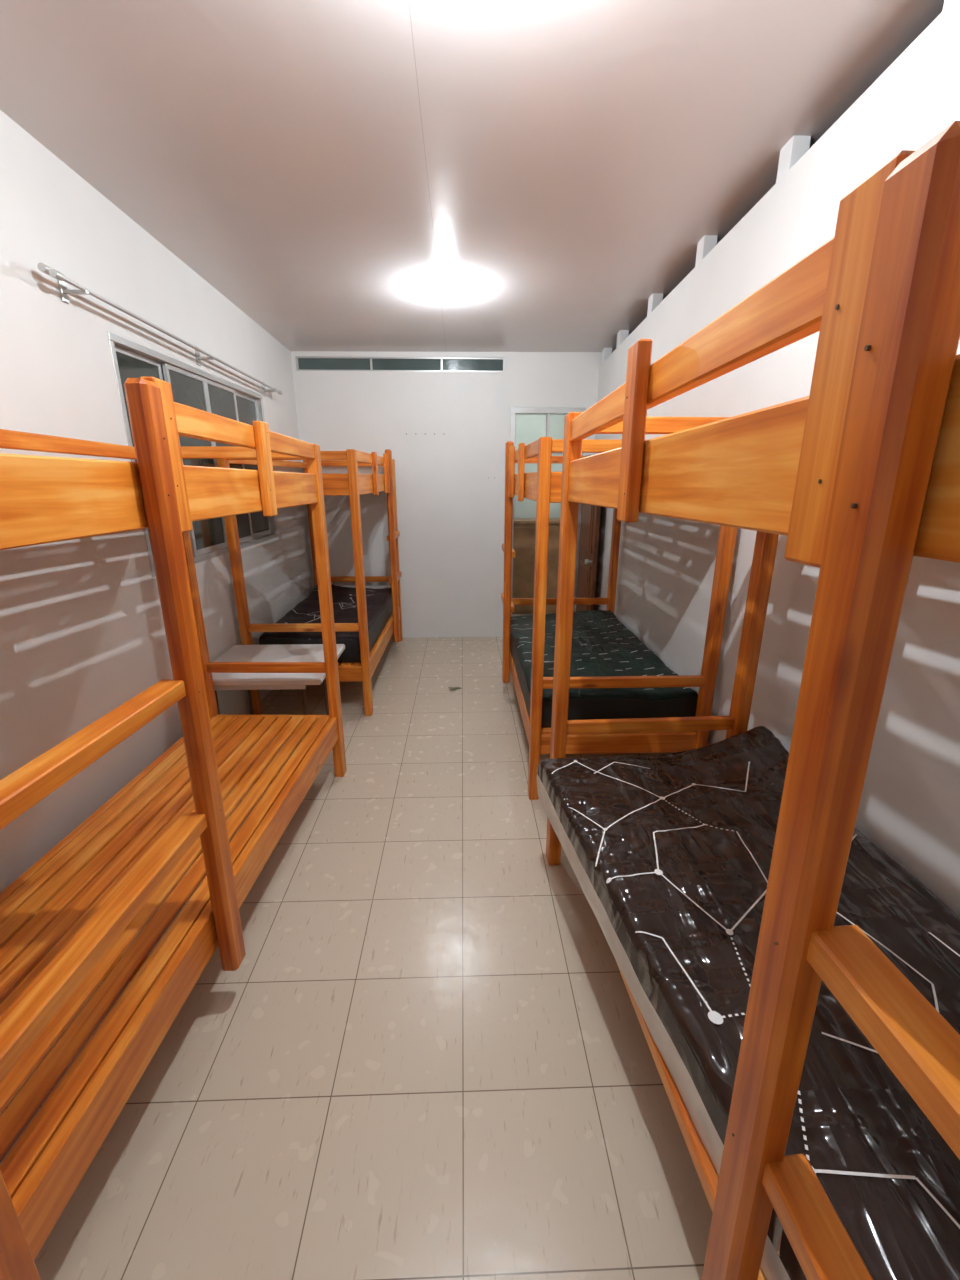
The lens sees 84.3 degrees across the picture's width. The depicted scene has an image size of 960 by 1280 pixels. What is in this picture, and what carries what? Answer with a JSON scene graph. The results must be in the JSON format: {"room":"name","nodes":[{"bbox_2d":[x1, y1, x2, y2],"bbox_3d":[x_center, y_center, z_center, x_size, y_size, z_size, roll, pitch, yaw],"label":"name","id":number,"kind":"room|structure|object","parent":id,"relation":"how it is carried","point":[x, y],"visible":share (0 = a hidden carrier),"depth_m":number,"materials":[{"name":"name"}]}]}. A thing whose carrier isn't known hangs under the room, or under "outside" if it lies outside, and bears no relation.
{"room":"dormitory","nodes":[
{"label":"dormitory","id":0,"kind":"room"},
{"bbox_2d":[0,110,312,892],"bbox_3d":[-1.877,-0.609,2.266,0.120,3.500,7.410,-1,17,-2],"label":"wall","id":1,"kind":"structure","parent":0,"point":[82,629],"depth_m":2.47,"materials":[{"name":"white paint"}]},
{"bbox_2d":[38,263,281,395],"bbox_3d":[-1.809,-1.867,3.474,0.116,0.156,2.790,-1,17,-2],"label":"curtain rod","id":2,"kind":"object","parent":1,"relation":"attached to","point":[62,280],"visible":1,"depth_m":2.51,"materials":[{"name":"metal"}]},
{"bbox_2d":[107,332,277,576],"bbox_3d":[-1.903,-1.243,3.793,0.076,1.220,2.100,-1,17,-2],"label":"window","id":3,"kind":"structure","parent":1,"relation":"in","point":[191,386],"depth_m":3.58,"materials":[{"name":"metal"}]},
{"bbox_2d":[0,614,765,1279],"bbox_3d":[0.123,0.831,3.711,4.140,0.100,9.400,-1,17,-2],"label":"floor","id":4,"kind":"structure","parent":0,"point":[427,1055],"depth_m":1.73,"materials":[{"name":"tile"}]},
{"bbox_2d":[0,377,346,1279],"bbox_3d":[-1.271,0.219,1.981,0.892,2.082,2.470,0,17,0],"label":"bunk bed","id":5,"kind":"object","parent":4,"relation":"on","point":[44,499],"visible":1,"depth_m":1.56,"materials":[{"name":"brown wood"}]},
{"bbox_2d":[212,644,344,714],"bbox_3d":[-1.428,0.438,3.758,0.830,0.625,0.740,-1,17,-2],"label":"table","id":6,"kind":"object","parent":4,"relation":"on","point":[291,652],"visible":0.5,"depth_m":3.64,"materials":[{"name":"white laminate"}]},
{"bbox_2d":[216,449,402,715],"bbox_3d":[-1.346,-0.695,4.957,1.012,2.090,2.120,0,17,-1],"label":"bunk bed","id":7,"kind":"object","parent":4,"relation":"on","point":[352,484],"visible":0.62,"depth_m":4.07,"materials":[{"name":"brown wood"}]},
{"bbox_2d":[259,584,392,662],"bbox_3d":[-1.355,-0.239,5.085,0.858,0.300,1.926,-1,17,-2],"label":"mattress","id":8,"kind":"object","parent":7,"relation":"on","point":[378,601],"visible":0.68,"depth_m":4.75,"materials":[{"name":"fabric"}]},
{"bbox_2d":[512,518,559,613],"bbox_3d":[0.810,-1.029,7.418,1.060,1.290,0.430,-1,17,-2],"label":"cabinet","id":9,"kind":"object","parent":4,"relation":"on","point":[524,528],"visible":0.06,"depth_m":7.22,"materials":[{"name":"brown wood"}]},
{"bbox_2d":[501,437,736,799],"bbox_3d":[0.746,-0.362,3.869,1.082,2.090,2.120,-1,17,-2],"label":"bunk bed","id":10,"kind":"object","parent":4,"relation":"on","point":[543,486],"visible":0.48,"depth_m":2.99,"materials":[{"name":"brown wood"}]},
{"bbox_2d":[510,610,697,727],"bbox_3d":[0.759,0.112,4.014,0.996,0.255,1.938,-1,17,-2],"label":"mattress","id":11,"kind":"object","parent":10,"relation":"on","point":[602,645],"visible":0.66,"depth_m":3.50,"materials":[{"name":"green fabric"}]},
{"bbox_2d":[546,121,959,1279],"bbox_3d":[0.830,0.362,1.346,0.963,2.181,2.200,-1,17,-4],"label":"bunk bed","id":12,"kind":"object","parent":4,"relation":"on","point":[859,473],"visible":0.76,"depth_m":0.66,"materials":[{"name":"brown wood"}]},
{"bbox_2d":[537,726,959,1279],"bbox_3d":[0.848,0.842,1.473,1.109,0.345,2.074,-1,17,-2],"label":"mattress","id":13,"kind":"object","parent":12,"relation":"on","point":[670,854],"visible":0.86,"depth_m":1.41,"materials":[{"name":"black fabric"}]},
{"bbox_2d":[441,285,450,304],"bbox_3d":[-0.243,-2.491,3.834,0.070,0.112,0.070,-1,17,-2],"label":"bulb","id":14,"kind":"object","parent":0,"point":[446,288],"depth_m":3.82,"materials":[{"name":"white glass"}]},
{"bbox_2d":[291,351,601,637],"bbox_3d":[-0.070,-1.677,5.930,3.740,3.400,0.100,-1,17,-2],"label":"wall","id":15,"kind":"structure","parent":0,"point":[450,486],"depth_m":5.78,"materials":[{"name":"white paint"}]},
{"bbox_2d":[295,356,504,371],"bbox_3d":[-0.819,-2.868,5.524,2.160,0.135,0.050,-1,17,-2],"label":"window","id":16,"kind":"structure","parent":15,"relation":"in","point":[303,363],"depth_m":5.51,"materials":[{"name":"glass"}]},
{"bbox_2d":[510,407,585,616],"bbox_3d":[0.725,-1.277,6.076,0.810,2.550,0.125,-1,17,-2],"label":"trim","id":17,"kind":"structure","parent":15,"relation":"attached to","point":[514,411],"depth_m":5.68,"materials":[{"name":"metal"}]},
{"bbox_2d":[576,453,600,611],"bbox_3d":[1.133,-0.927,5.750,0.110,2.050,0.700,-1,17,-2],"label":"door","id":18,"kind":"structure","parent":15,"relation":"in","point":[590,514],"depth_m":5.59,"materials":[{"name":"brown wood"}]},
{"bbox_2d":[0,0,943,351],"bbox_3d":[0.052,-2.124,1.869,3.740,0.492,7.410,-1,17,-2],"label":"ceiling","id":19,"kind":"structure","parent":0,"point":[327,167],"depth_m":2.21,"materials":[{"name":"white paint"}]},
{"bbox_2d":[514,415,565,517],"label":"window","id":20,"kind":"structure","parent":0,"point":[529,428],"depth_m":7.14,"materials":[{"name":"glass"}]},
{"bbox_2d":[594,0,959,916],"bbox_3d":[1.421,-0.563,2.392,0.100,3.338,7.410,-1,17,-2],"label":"wall","id":21,"kind":"structure","parent":0,"point":[909,807],"depth_m":2.26,"materials":[{"name":"white paint"}]},
{"bbox_2d":[601,0,952,363],"bbox_3d":[1.379,-2.316,3.053,0.080,0.389,5.000,-1,17,-2],"label":"beam","id":22,"kind":"structure","parent":21,"relation":"attached to","point":[796,147],"depth_m":2.42,"materials":[{"name":"white paint"}]}
]}

